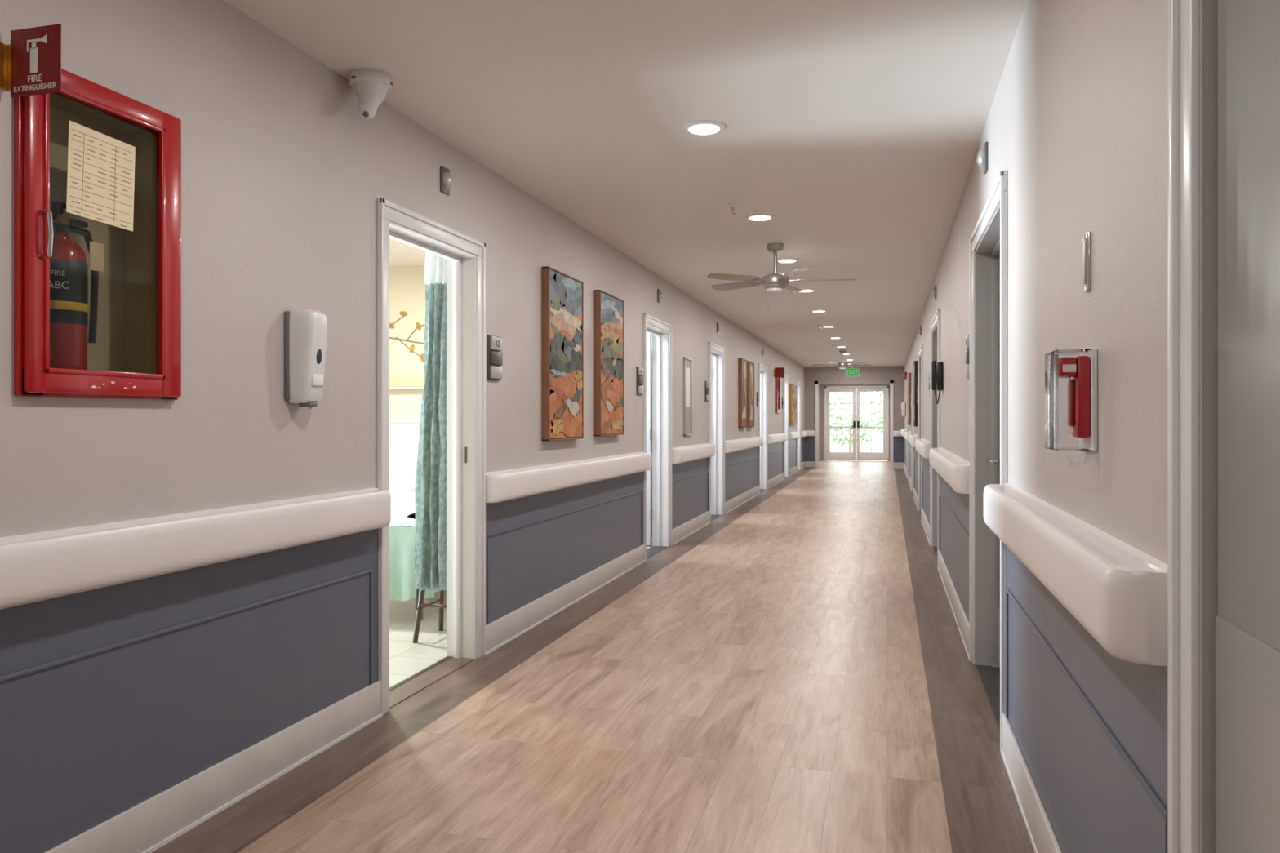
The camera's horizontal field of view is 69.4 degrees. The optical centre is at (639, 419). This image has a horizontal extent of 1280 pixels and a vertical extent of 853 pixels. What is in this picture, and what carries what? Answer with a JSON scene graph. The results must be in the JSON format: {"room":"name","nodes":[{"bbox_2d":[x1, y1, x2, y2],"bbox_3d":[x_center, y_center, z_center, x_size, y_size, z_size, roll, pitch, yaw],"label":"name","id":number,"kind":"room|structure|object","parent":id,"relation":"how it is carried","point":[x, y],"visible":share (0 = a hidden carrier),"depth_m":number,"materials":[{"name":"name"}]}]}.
{"room":"hospital interior","nodes":[
{"label":"hospital interior","id":0,"kind":"room"},
{"bbox_2d":[0,0,804,537],"bbox_3d":[0.699,-0.050,10.629,0.150,2.500,26.100,0,0,15],"label":"wall","id":1,"kind":"structure","parent":0,"point":[283,176],"depth_m":3.10,"materials":[{"name":"paint"}]},
{"bbox_2d":[0,23,61,97],"bbox_3d":[-1.405,-0.827,2.132,0.165,0.156,0.032,0,0,15],"label":"fire extinguisher sign","id":2,"kind":"object","parent":1,"relation":"attached to","point":[31,64],"depth_m":2.13,"materials":[{"name":"red plastic"}]},
{"bbox_2d":[13,68,181,399],"bbox_3d":[-1.448,-0.463,2.436,0.207,0.815,0.510,0,0,15],"label":"fire extinguisher cabinet","id":3,"kind":"object","parent":1,"relation":"attached to","point":[113,158],"visible":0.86,"depth_m":2.46,"materials":[{"name":"red metal"}]},
{"bbox_2d":[49,200,103,369],"bbox_3d":[-1.487,-0.330,2.397,0.122,0.455,0.164,0,0,15],"label":"fire extinguisher","id":4,"kind":"object","parent":3,"relation":"in","point":[68,266],"depth_m":2.36,"materials":[{"name":"red metal"}]},
{"bbox_2d":[0,488,391,609],"bbox_3d":[-1.784,0.351,0.857,0.090,0.153,5.925,0,0,15],"label":"handrail","id":5,"kind":"object","parent":1,"relation":"attached to","point":[37,566],"visible":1,"depth_m":2.54,"materials":[{"name":"plastic"}]},
{"bbox_2d":[284,308,327,409],"bbox_3d":[-1.151,-0.207,3.204,0.104,0.348,0.126,0,0,15],"label":"dispenser","id":6,"kind":"object","parent":1,"relation":"attached to","point":[305,330],"visible":1,"depth_m":3.16,"materials":[{"name":"grey plastic"}]},
{"bbox_2d":[0,436,804,852],"bbox_3d":[0.778,0.800,10.608,0.013,0.800,26.100,0,0,15],"label":"wainscoting","id":7,"kind":"structure","parent":1,"relation":"attached to","point":[113,698],"depth_m":2.81,"materials":[{"name":"paint"}]},
{"bbox_2d":[44,461,805,852],"bbox_3d":[0.786,1.127,10.606,0.018,0.145,26.100,0,0,15],"label":"baseboard","id":8,"kind":"structure","parent":1,"relation":"attached to","point":[153,823],"depth_m":3.09,"materials":[{"name":"paint"}]},
{"bbox_2d":[377,197,485,715],"bbox_3d":[-0.996,0.152,4.235,0.176,2.095,1.000,0,0,15],"label":"door frame","id":9,"kind":"structure","parent":1,"relation":"in","point":[464,255],"depth_m":4.62,"materials":[{"name":"white wood"}]},
{"bbox_2d":[440,165,453,195],"bbox_3d":[-0.903,-1.110,4.298,0.068,0.120,0.067,0,0,-31],"label":"light","id":10,"kind":"object","parent":1,"relation":"attached to","point":[446,178],"visible":0.98,"depth_m":4.27,"materials":[{"name":"grey plastic"}]},
{"bbox_2d":[487,334,502,380],"bbox_3d":[-0.756,-0.320,4.833,0.027,0.230,0.150,0,0,15],"label":"number sign","id":11,"kind":"object","parent":1,"relation":"attached to","point":[495,344],"visible":1,"depth_m":4.80,"materials":[{"name":"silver metal"}]},
{"bbox_2d":[542,266,583,440],"bbox_3d":[-0.481,-0.390,5.821,0.050,1.040,0.640,0,0,15],"label":"framed painting","id":12,"kind":"object","parent":1,"relation":"attached to","point":[562,294],"visible":1,"depth_m":5.73,"materials":[{"name":"brown wood"}]},
{"bbox_2d":[485,452,651,502],"bbox_3d":[-0.347,0.351,6.245,0.090,0.153,3.210,0,0,15],"label":"handrail","id":13,"kind":"object","parent":1,"relation":"attached to","point":[501,486],"visible":0.98,"depth_m":5.56,"materials":[{"name":"plastic"}]},
{"bbox_2d":[594,289,623,435],"bbox_3d":[-0.223,-0.395,6.787,0.050,1.030,0.600,0,0,15],"label":"framed painting","id":14,"kind":"object","parent":1,"relation":"attached to","point":[608,308],"visible":1,"depth_m":6.67,"materials":[{"name":"brown wood"}]},
{"bbox_2d":[636,366,644,395],"bbox_3d":[0.002,-0.320,7.674,0.027,0.230,0.150,0,0,15],"label":"number sign","id":15,"kind":"object","parent":1,"relation":"attached to","point":[640,371],"visible":1,"depth_m":7.63,"materials":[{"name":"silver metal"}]},
{"bbox_2d":[657,288,662,303],"bbox_3d":[0.175,-1.110,8.336,0.068,0.120,0.067,0,0,-31],"label":"light","id":16,"kind":"object","parent":1,"relation":"attached to","point":[660,295],"visible":0.99,"depth_m":8.30,"materials":[{"name":"grey plastic"}]},
{"bbox_2d":[683,356,692,435],"bbox_3d":[0.493,-0.230,9.525,0.022,0.800,0.340,0,0,15],"label":"framed notice","id":17,"kind":"object","parent":1,"relation":"attached to","point":[687,362],"visible":1,"depth_m":9.53,"materials":[{"name":"grey"}]},
{"bbox_2d":[671,443,715,464],"bbox_3d":[0.580,0.351,9.719,0.090,0.153,1.960,0,0,15],"label":"handrail","id":18,"kind":"object","parent":1,"relation":"attached to","point":[680,455],"visible":1,"depth_m":9.38,"materials":[{"name":"plastic"}]},
{"bbox_2d":[705,380,709,401],"bbox_3d":[0.768,-0.320,10.543,0.027,0.230,0.150,0,0,15],"label":"number sign","id":19,"kind":"object","parent":1,"relation":"attached to","point":[707,383],"visible":1,"depth_m":10.48,"materials":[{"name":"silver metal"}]},
{"bbox_2d":[708,342,724,523],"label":"door","id":20,"kind":"structure","parent":1,"relation":"in","point":[716,353],"depth_m":11.57,"materials":[{"name":"white wood"}]},
{"bbox_2d":[716,322,720,333],"bbox_3d":[0.948,-1.110,11.235,0.068,0.120,0.067,0,0,-31],"label":"light","id":21,"kind":"object","parent":1,"relation":"attached to","point":[718,327],"visible":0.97,"depth_m":11.21,"materials":[{"name":"grey plastic"}]},
{"bbox_2d":[737,357,747,427],"bbox_3d":[1.459,-0.365,13.091,0.050,0.970,0.550,0,0,15],"label":"framed painting","id":22,"kind":"object","parent":1,"relation":"attached to","point":[742,363],"visible":1,"depth_m":12.91,"materials":[{"name":"brown wood"}]},
{"bbox_2d":[724,436,763,453],"bbox_3d":[1.517,0.351,13.231,0.090,0.153,3.290,0,0,15],"label":"handrail","id":23,"kind":"object","parent":1,"relation":"attached to","point":[735,445],"visible":1,"depth_m":12.68,"materials":[{"name":"plastic"}]},
{"bbox_2d":[747,360,754,427],"bbox_3d":[1.646,-0.365,13.792,0.050,0.970,0.500,0,0,15],"label":"framed painting","id":24,"kind":"object","parent":1,"relation":"attached to","point":[750,365],"visible":0.79,"depth_m":13.69,"materials":[{"name":"brown wood"}]},
{"bbox_2d":[756,391,759,406],"bbox_3d":[1.876,-0.320,14.698,0.027,0.230,0.150,0,0,15],"label":"number sign","id":25,"kind":"object","parent":1,"relation":"attached to","point":[757,393],"visible":1,"depth_m":14.63,"materials":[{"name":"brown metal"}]},
{"bbox_2d":[758,363,768,493],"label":"door","id":26,"kind":"structure","parent":1,"relation":"in","point":[762,370],"depth_m":15.77,"materials":[{"name":"white wood"}]},
{"bbox_2d":[774,377,780,413],"bbox_3d":[2.589,-0.475,17.292,0.067,0.730,0.530,0,0,15],"label":"fire extinguisher cabinet","id":27,"kind":"object","parent":1,"relation":"attached to","point":[777,380],"visible":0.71,"depth_m":17.28,"materials":[{"name":"red metal"}]},
{"bbox_2d":[768,433,786,444],"bbox_3d":[2.549,0.351,17.096,0.090,0.153,2.590,0,0,15],"label":"handrail","id":28,"kind":"object","parent":1,"relation":"attached to","point":[778,437],"visible":1,"depth_m":16.66,"materials":[{"name":"plastic"}]},
{"bbox_2d":[773,367,784,377],"bbox_3d":[2.527,-0.846,16.813,0.194,0.187,0.032,0,0,15],"label":"fire extinguisher sign","id":29,"kind":"object","parent":1,"relation":"attached to","point":[779,372],"visible":1,"depth_m":16.81,"materials":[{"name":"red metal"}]},
{"bbox_2d":[782,374,789,479],"bbox_3d":[2.486,0.152,18.950,1.034,2.095,0.950,0,0,15],"label":"door","id":30,"kind":"structure","parent":1,"relation":"in","point":[786,380],"depth_m":19.21,"materials":[{"name":"white wood"}]},
{"bbox_2d":[789,383,796,424],"bbox_3d":[3.341,-0.315,20.145,0.050,0.870,1.150,0,0,15],"label":"framed painting","id":31,"kind":"object","parent":1,"relation":"attached to","point":[793,388],"visible":1,"depth_m":19.88,"materials":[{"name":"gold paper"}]},
{"bbox_2d":[789,431,799,439],"bbox_3d":[3.361,0.351,20.139,0.090,0.153,1.790,0,0,15],"label":"handrail","id":32,"kind":"object","parent":1,"relation":"attached to","point":[793,435],"visible":1,"depth_m":19.78,"materials":[{"name":"plastic"}]},
{"bbox_2d":[795,379,800,471],"bbox_3d":[3.195,0.152,21.607,1.034,2.095,0.950,0,0,15],"label":"door","id":33,"kind":"structure","parent":1,"relation":"in","point":[797,382],"depth_m":21.86,"materials":[{"name":"white wood"}]},
{"bbox_2d":[800,430,808,437],"bbox_3d":[4.008,0.351,22.567,0.090,0.153,1.315,0,0,15],"label":"handrail","id":34,"kind":"object","parent":1,"relation":"attached to","point":[803,433],"visible":0.99,"depth_m":22.14,"materials":[{"name":"plastic"}]},
{"bbox_2d":[389,266,425,419],"bbox_3d":[-1.944,-0.050,7.919,3.560,2.500,0.100,0,0,15],"label":"wall","id":35,"kind":"structure","parent":0,"point":[406,284],"depth_m":7.88,"materials":[{"name":"beige paint"}]},
{"bbox_2d":[389,419,419,500],"bbox_3d":[-1.960,0.550,7.861,3.560,1.100,0.020,0,0,15],"label":"trim","id":36,"kind":"structure","parent":35,"relation":"attached to","point":[403,433],"depth_m":7.88,"materials":[{"name":"white paint"}]},
{"bbox_2d":[389,376,423,389],"bbox_3d":[-1.806,-0.307,7.778,1.300,0.105,0.100,0,0,15],"label":"light","id":37,"kind":"object","parent":35,"relation":"attached to","point":[395,382],"visible":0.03,"depth_m":7.77,"materials":[{"name":"beige"}]},
{"bbox_2d":[389,311,424,362],"bbox_3d":[-1.996,-0.669,7.875,0.991,0.504,0.012,0,0,15],"label":"wall decal","id":38,"kind":"object","parent":35,"relation":"attached to","point":[402,313],"visible":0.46,"depth_m":7.86,"materials":[{"name":"brown paint"}]},
{"bbox_2d":[151,460,1035,852],"bbox_3d":[0.698,1.250,12.761,6.370,0.100,30.220,0,0,15],"label":"floor","id":39,"kind":"structure","parent":0,"point":[793,673],"depth_m":3.64,"materials":[{"name":"plastic"}]},
{"bbox_2d":[389,477,439,620],"bbox_3d":[-1.523,0.700,6.505,1.082,1.000,2.195,0,0,15],"label":"bed","id":40,"kind":"object","parent":39,"relation":"on","point":[402,522],"visible":0.13,"depth_m":5.38,"materials":[{"name":"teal fabric"}]},
{"bbox_2d":[412,589,446,643],"bbox_3d":[-1.038,0.966,5.069,0.298,0.472,0.328,0,0,15],"label":"stool","id":41,"kind":"object","parent":39,"relation":"on","point":[420,606],"visible":0.3,"depth_m":4.97,"materials":[{"name":"brown wood"}]},
{"bbox_2d":[222,0,1026,367],"bbox_3d":[0.683,-1.360,12.703,6.570,0.120,30.400,0,0,15],"label":"ceiling","id":42,"kind":"structure","parent":0,"point":[856,125],"depth_m":3.99,"materials":[{"name":"white paint"}]},
{"bbox_2d":[348,68,392,118],"bbox_3d":[-1.021,-1.212,3.501,0.158,0.175,0.157,0,0,15],"label":"dome camera","id":43,"kind":"object","parent":42,"relation":"attached to","point":[371,86],"visible":1,"depth_m":3.45,"materials":[{"name":"white plastic"}]},
{"bbox_2d":[414,251,446,591],"bbox_3d":[-2.339,-0.210,5.122,2.840,2.180,0.112,0,0,15],"label":"privacy curtain","id":44,"kind":"object","parent":42,"relation":"hanging from","point":[430,484],"visible":0.52,"depth_m":4.77,"materials":[{"name":"fabric"}]},
{"bbox_2d":[682,120,725,134],"bbox_3d":[0.286,-1.294,4.115,0.190,0.012,0.190,0,0,15],"label":"recessed light","id":45,"kind":"object","parent":42,"relation":"in","point":[704,126],"visible":1,"depth_m":4.08,"materials":[{"name":"white plastic"}]},
{"bbox_2d":[726,203,738,214],"bbox_3d":[0.561,-1.270,5.594,0.076,0.060,0.076,0,0,15],"label":"sprinkler","id":46,"kind":"object","parent":42,"relation":"attached to","point":[730,205],"depth_m":5.59,"materials":[{"name":"silver metal"}]},
{"bbox_2d":[745,213,774,220],"bbox_3d":[0.770,-1.294,5.932,0.190,0.012,0.190,0,0,15],"label":"recessed light","id":47,"kind":"object","parent":42,"relation":"in","point":[759,216],"visible":1,"depth_m":5.90,"materials":[{"name":"white plastic"}]},
{"bbox_2d":[706,242,855,326],"bbox_3d":[1.035,-0.994,6.887,1.109,0.613,1.116,0,0,15],"label":"ceiling fan","id":48,"kind":"object","parent":42,"relation":"hanging from","point":[775,282],"depth_m":6.81,"materials":[{"name":"silver metal"}]},
{"bbox_2d":[777,257,798,262],"bbox_3d":[1.201,-1.294,7.545,0.190,0.012,0.190,0,0,15],"label":"recessed light","id":49,"kind":"object","parent":42,"relation":"in","point":[782,260],"visible":0.97,"depth_m":7.51,"materials":[{"name":"white plastic"}]},
{"bbox_2d":[800,288,815,292],"bbox_3d":[1.670,-1.294,9.304,0.190,0.012,0.190,0,0,15],"label":"recessed light","id":50,"kind":"object","parent":42,"relation":"in","point":[802,290],"visible":0.81,"depth_m":9.25,"materials":[{"name":"white plastic"}]},
{"bbox_2d":[810,309,826,312],"bbox_3d":[2.142,-1.294,11.072,0.190,0.012,0.190,0,0,15],"label":"recessed light","id":51,"kind":"object","parent":42,"relation":"in","point":[817,310],"visible":1,"depth_m":11.04,"materials":[{"name":"white plastic"}]},
{"bbox_2d":[821,325,835,327],"bbox_3d":[2.632,-1.294,12.908,0.190,0.012,0.190,0,0,15],"label":"recessed light","id":52,"kind":"object","parent":42,"relation":"in","point":[821,326],"visible":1,"depth_m":12.87,"materials":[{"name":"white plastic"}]},
{"bbox_2d":[811,350,871,382],"bbox_3d":[3.790,-0.994,17.427,1.102,0.613,1.120,0,0,15],"label":"ceiling fan","id":53,"kind":"object","parent":42,"relation":"hanging from","point":[842,365],"depth_m":17.35,"materials":[{"name":"silver metal"}]},
{"bbox_2d":[844,364,859,376],"bbox_3d":[4.976,-1.150,21.675,0.320,0.300,0.100,0,0,15],"label":"exit sign","id":54,"kind":"object","parent":42,"relation":"hanging from","point":[851,371],"visible":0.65,"depth_m":21.65,"materials":[{"name":"green plastic"}]},
{"bbox_2d":[646,331,652,542],"bbox_3d":[-0.925,-0.050,8.558,1.920,2.500,1.520,0,0,15],"label":"wall","id":55,"kind":"structure","parent":0,"point":[646,331],"depth_m":9.00,"materials":[{"name":"white paint"}]},
{"bbox_2d":[643,313,671,560],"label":"door","id":56,"kind":"structure","parent":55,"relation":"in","point":[661,331],"depth_m":8.70,"materials":[{"name":"white wood"}]},
{"bbox_2d":[818,384,819,460],"bbox_3d":[4.709,-0.050,25.213,0.100,2.500,3.850,0,0,15],"label":"wall","id":57,"kind":"structure","parent":0,"point":[819,384],"depth_m":26.94,"materials":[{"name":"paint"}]},
{"bbox_2d":[804,365,904,466],"bbox_3d":[5.319,-0.050,22.980,2.710,2.500,0.150,0,0,15],"label":"wall","id":58,"kind":"structure","parent":0,"point":[895,374],"depth_m":22.88,"materials":[{"name":"grey paint"}]},
{"bbox_2d":[804,380,904,468],"bbox_3d":[5.288,0.120,22.864,2.410,2.160,0.090,0,0,15],"label":"trim","id":59,"kind":"structure","parent":58,"relation":"attached to","point":[896,439],"depth_m":22.83,"materials":[{"name":"wood"}]},
{"bbox_2d":[819,383,889,461],"bbox_3d":[6.284,-0.050,26.848,2.300,2.500,0.120,0,0,15],"label":"door frame","id":60,"kind":"structure","parent":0,"point":[821,386],"depth_m":27.03,"materials":[{"name":"grey paint"}]},
{"bbox_2d":[824,386,888,461],"bbox_3d":[6.277,0.120,26.823,1.820,2.160,0.170,0,0,15],"label":"door","id":61,"kind":"structure","parent":60,"relation":"in","point":[856,455],"depth_m":26.80,"materials":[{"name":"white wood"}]},
{"bbox_2d":[904,0,1167,564],"bbox_3d":[3.172,-0.050,9.969,0.150,2.500,26.100,0,0,15],"label":"wall","id":62,"kind":"structure","parent":0,"point":[1077,121],"depth_m":2.06,"materials":[{"name":"paint"}]},
{"bbox_2d":[901,402,906,417],"bbox_3d":[5.924,-0.202,20.774,0.104,0.348,0.126,0,0,15],"label":"dispenser","id":63,"kind":"object","parent":62,"relation":"attached to","point":[903,404],"visible":1,"depth_m":20.72,"materials":[{"name":"grey plastic"}]},
{"bbox_2d":[900,428,906,437],"bbox_3d":[5.933,0.301,20.780,0.090,0.153,3.745,0,0,15],"label":"handrail","id":64,"kind":"object","parent":62,"relation":"attached to","point":[902,430],"visible":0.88,"depth_m":20.00,"materials":[{"name":"plastic"}]},
{"bbox_2d":[903,372,906,379],"bbox_3d":[5.644,-0.925,19.670,0.075,0.150,0.120,0,0,15],"label":"fire alarm strobe","id":65,"kind":"object","parent":62,"relation":"attached to","point":[905,373],"visible":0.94,"depth_m":19.61,"materials":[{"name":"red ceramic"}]},
{"bbox_2d":[904,431,911,441],"bbox_3d":[4.814,0.301,16.590,0.090,0.153,2.470,0,0,15],"label":"handrail","id":66,"kind":"object","parent":62,"relation":"attached to","point":[907,433],"visible":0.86,"depth_m":15.97,"materials":[{"name":"plastic"}]},
{"bbox_2d":[906,373,909,480],"bbox_3d":[5.392,0.152,18.330,0.176,2.095,1.150,0,0,15],"label":"door","id":67,"kind":"structure","parent":62,"relation":"in","point":[908,425],"depth_m":18.83,"materials":[{"name":"white wood"}]},
{"bbox_2d":[907,373,911,425],"bbox_3d":[4.816,-0.350,16.517,0.050,0.900,1.200,0,0,15],"label":"framed painting","id":68,"kind":"object","parent":62,"relation":"attached to","point":[909,374],"visible":0.82,"depth_m":15.94,"materials":[{"name":"brown wood"}]},
{"bbox_2d":[911,360,915,492],"bbox_3d":[4.438,0.152,14.755,0.176,2.095,1.150,0,0,15],"label":"door","id":69,"kind":"structure","parent":62,"relation":"in","point":[913,428],"depth_m":15.26,"materials":[{"name":"white wood"}]},
{"bbox_2d":[908,434,917,447],"bbox_3d":[3.912,0.301,13.208,0.090,0.153,2.070,0,0,15],"label":"handrail","id":70,"kind":"object","parent":62,"relation":"attached to","point":[912,437],"visible":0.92,"depth_m":12.64,"materials":[{"name":"plastic"}]},
{"bbox_2d":[912,360,917,426],"bbox_3d":[3.913,-0.350,13.135,0.050,0.900,1.000,0,0,15],"label":"framed painting","id":71,"kind":"object","parent":62,"relation":"attached to","point":[915,363],"visible":0.86,"depth_m":12.65,"materials":[{"name":"black wood"}]},
{"bbox_2d":[917,325,921,335],"bbox_3d":[3.516,-1.110,11.585,0.068,0.120,0.067,0,0,-31],"label":"light","id":72,"kind":"object","parent":62,"relation":"attached to","point":[919,330],"visible":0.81,"depth_m":11.56,"materials":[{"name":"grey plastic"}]},
{"bbox_2d":[917,344,923,518],"bbox_3d":[3.587,0.152,11.566,0.176,2.095,1.150,0,0,15],"label":"door","id":73,"kind":"structure","parent":62,"relation":"in","point":[920,353],"depth_m":12.05,"materials":[{"name":"white wood"}]},
{"bbox_2d":[915,438,929,458],"bbox_3d":[3.036,0.301,9.923,0.090,0.153,2.270,0,0,15],"label":"handrail","id":74,"kind":"object","parent":62,"relation":"attached to","point":[922,445],"visible":0.94,"depth_m":9.09,"materials":[{"name":"plastic"}]},
{"bbox_2d":[931,284,936,299],"bbox_3d":[2.588,-1.110,8.107,0.068,0.120,0.067,0,0,-31],"label":"light","id":75,"kind":"object","parent":62,"relation":"attached to","point":[934,290],"visible":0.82,"depth_m":8.08,"materials":[{"name":"grey plastic"}]},
{"bbox_2d":[929,308,940,566],"bbox_3d":[2.659,0.152,8.088,0.176,2.095,1.350,0,0,15],"label":"door","id":76,"kind":"structure","parent":62,"relation":"in","point":[935,326],"depth_m":8.67,"materials":[{"name":"white wood"}]},
{"bbox_2d":[931,360,943,404],"bbox_3d":[2.298,-0.282,7.147,0.085,0.335,0.145,0,0,15],"label":"wall telephone","id":77,"kind":"object","parent":62,"relation":"attached to","point":[937,369],"visible":1,"depth_m":7.08,"materials":[{"name":"black plastic"}]},
{"bbox_2d":[928,447,968,493],"bbox_3d":[2.002,0.301,6.048,0.090,0.153,2.890,0,0,15],"label":"handrail","id":78,"kind":"object","parent":62,"relation":"attached to","point":[953,468],"visible":0.89,"depth_m":5.13,"materials":[{"name":"plastic"}]},
{"bbox_2d":[965,334,968,379],"bbox_3d":[1.680,-0.320,4.721,0.027,0.230,0.150,0,0,15],"label":"number sign","id":79,"kind":"object","parent":62,"relation":"attached to","point":[967,335],"visible":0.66,"depth_m":4.70,"materials":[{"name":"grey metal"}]},
{"bbox_2d":[977,141,987,173],"bbox_3d":[1.492,-1.130,4.001,0.068,0.120,0.067,0,0,-31],"label":"light","id":80,"kind":"object","parent":62,"relation":"attached to","point":[982,157],"visible":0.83,"depth_m":3.97,"materials":[{"name":"grey plastic"}]},
{"bbox_2d":[903,462,1062,852],"bbox_3d":[3.085,1.127,9.992,0.018,0.145,26.100,0,0,15],"label":"baseboard","id":81,"kind":"structure","parent":62,"relation":"attached to","point":[1042,837],"depth_m":2.94,"materials":[{"name":"paint"}]},
{"bbox_2d":[968,169,1007,751],"bbox_3d":[1.550,0.152,3.933,0.176,2.095,1.310,0,0,15],"label":"door frame","id":82,"kind":"structure","parent":62,"relation":"in","point":[988,242],"depth_m":4.47,"materials":[{"name":"white wood"}]},
{"bbox_2d":[903,438,1167,852],"bbox_3d":[3.094,0.775,9.990,0.013,0.850,26.100,0,0,15],"label":"wainscoting","id":83,"kind":"structure","parent":62,"relation":"attached to","point":[1088,724],"depth_m":2.12,"materials":[{"name":"paint"}]},
{"bbox_2d":[1044,348,1097,464],"bbox_3d":[0.924,-0.023,1.986,0.078,0.244,0.155,0,0,15],"label":"alarm pull station","id":84,"kind":"object","parent":62,"relation":"attached to","point":[1082,371],"visible":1,"depth_m":1.94,"materials":[{"name":"red plastic"}]},
{"bbox_2d":[983,482,1167,666],"bbox_3d":[1.018,0.301,2.362,0.090,0.153,1.960,0,0,15],"label":"handrail","id":85,"kind":"object","parent":62,"relation":"attached to","point":[1116,590],"visible":0.97,"depth_m":1.63,"materials":[{"name":"plastic"}]},
{"bbox_2d":[1082,231,1090,292],"bbox_3d":[0.958,-0.338,1.985,0.012,0.125,0.040,0,0,15],"label":"plate","id":86,"kind":"object","parent":62,"relation":"attached to","point":[1086,240],"visible":1,"depth_m":1.97,"materials":[{"name":"silver metal"}]},
{"bbox_2d":[1167,0,1279,852],"bbox_3d":[0.639,0.152,0.518,0.176,2.095,1.680,0,0,15],"label":"door","id":87,"kind":"structure","parent":62,"relation":"in","point":[1224,55],"depth_m":1.23,"materials":[{"name":"white"}]},
{"label":"outside","id":88,"kind":"structure","parent":0,"visible":0},
{"bbox_2d":[826,438,883,460],"bbox_3d":[10.328,1.285,42.587,38.000,0.130,32.380,0,0,15],"label":"ground","id":89,"kind":"structure","parent":88,"point":[877,446],"depth_m":40.65,"materials":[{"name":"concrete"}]},
{"bbox_2d":[830,402,839,435],"bbox_3d":[6.008,-0.005,32.565,2.072,2.449,2.021,0,0,15],"label":"shrub","id":90,"kind":"object","parent":89,"relation":"on","point":[831,416],"visible":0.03,"depth_m":32.37,"materials":[{"name":"green plant"}]},
{"bbox_2d":[830,415,873,452],"bbox_3d":[7.763,0.523,34.114,1.749,1.395,1.816,0,0,15],"label":"shrub","id":91,"kind":"object","parent":89,"relation":"on","point":[851,436],"visible":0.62,"depth_m":34.06,"materials":[{"name":"green plant"}]},
{"bbox_2d":[830,391,883,443],"bbox_3d":[9.066,-0.409,38.980,3.113,3.258,3.161,0,0,15],"label":"shrub","id":92,"kind":"object","parent":89,"relation":"on","point":[845,410],"visible":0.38,"depth_m":38.88,"materials":[{"name":"green plant"}]},
{"bbox_2d":[870,400,883,438],"bbox_3d":[9.255,0.052,32.701,2.180,2.336,2.228,0,0,15],"label":"shrub","id":93,"kind":"object","parent":89,"relation":"on","point":[879,423],"visible":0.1,"depth_m":32.74,"materials":[{"name":"green plant"}]}
]}

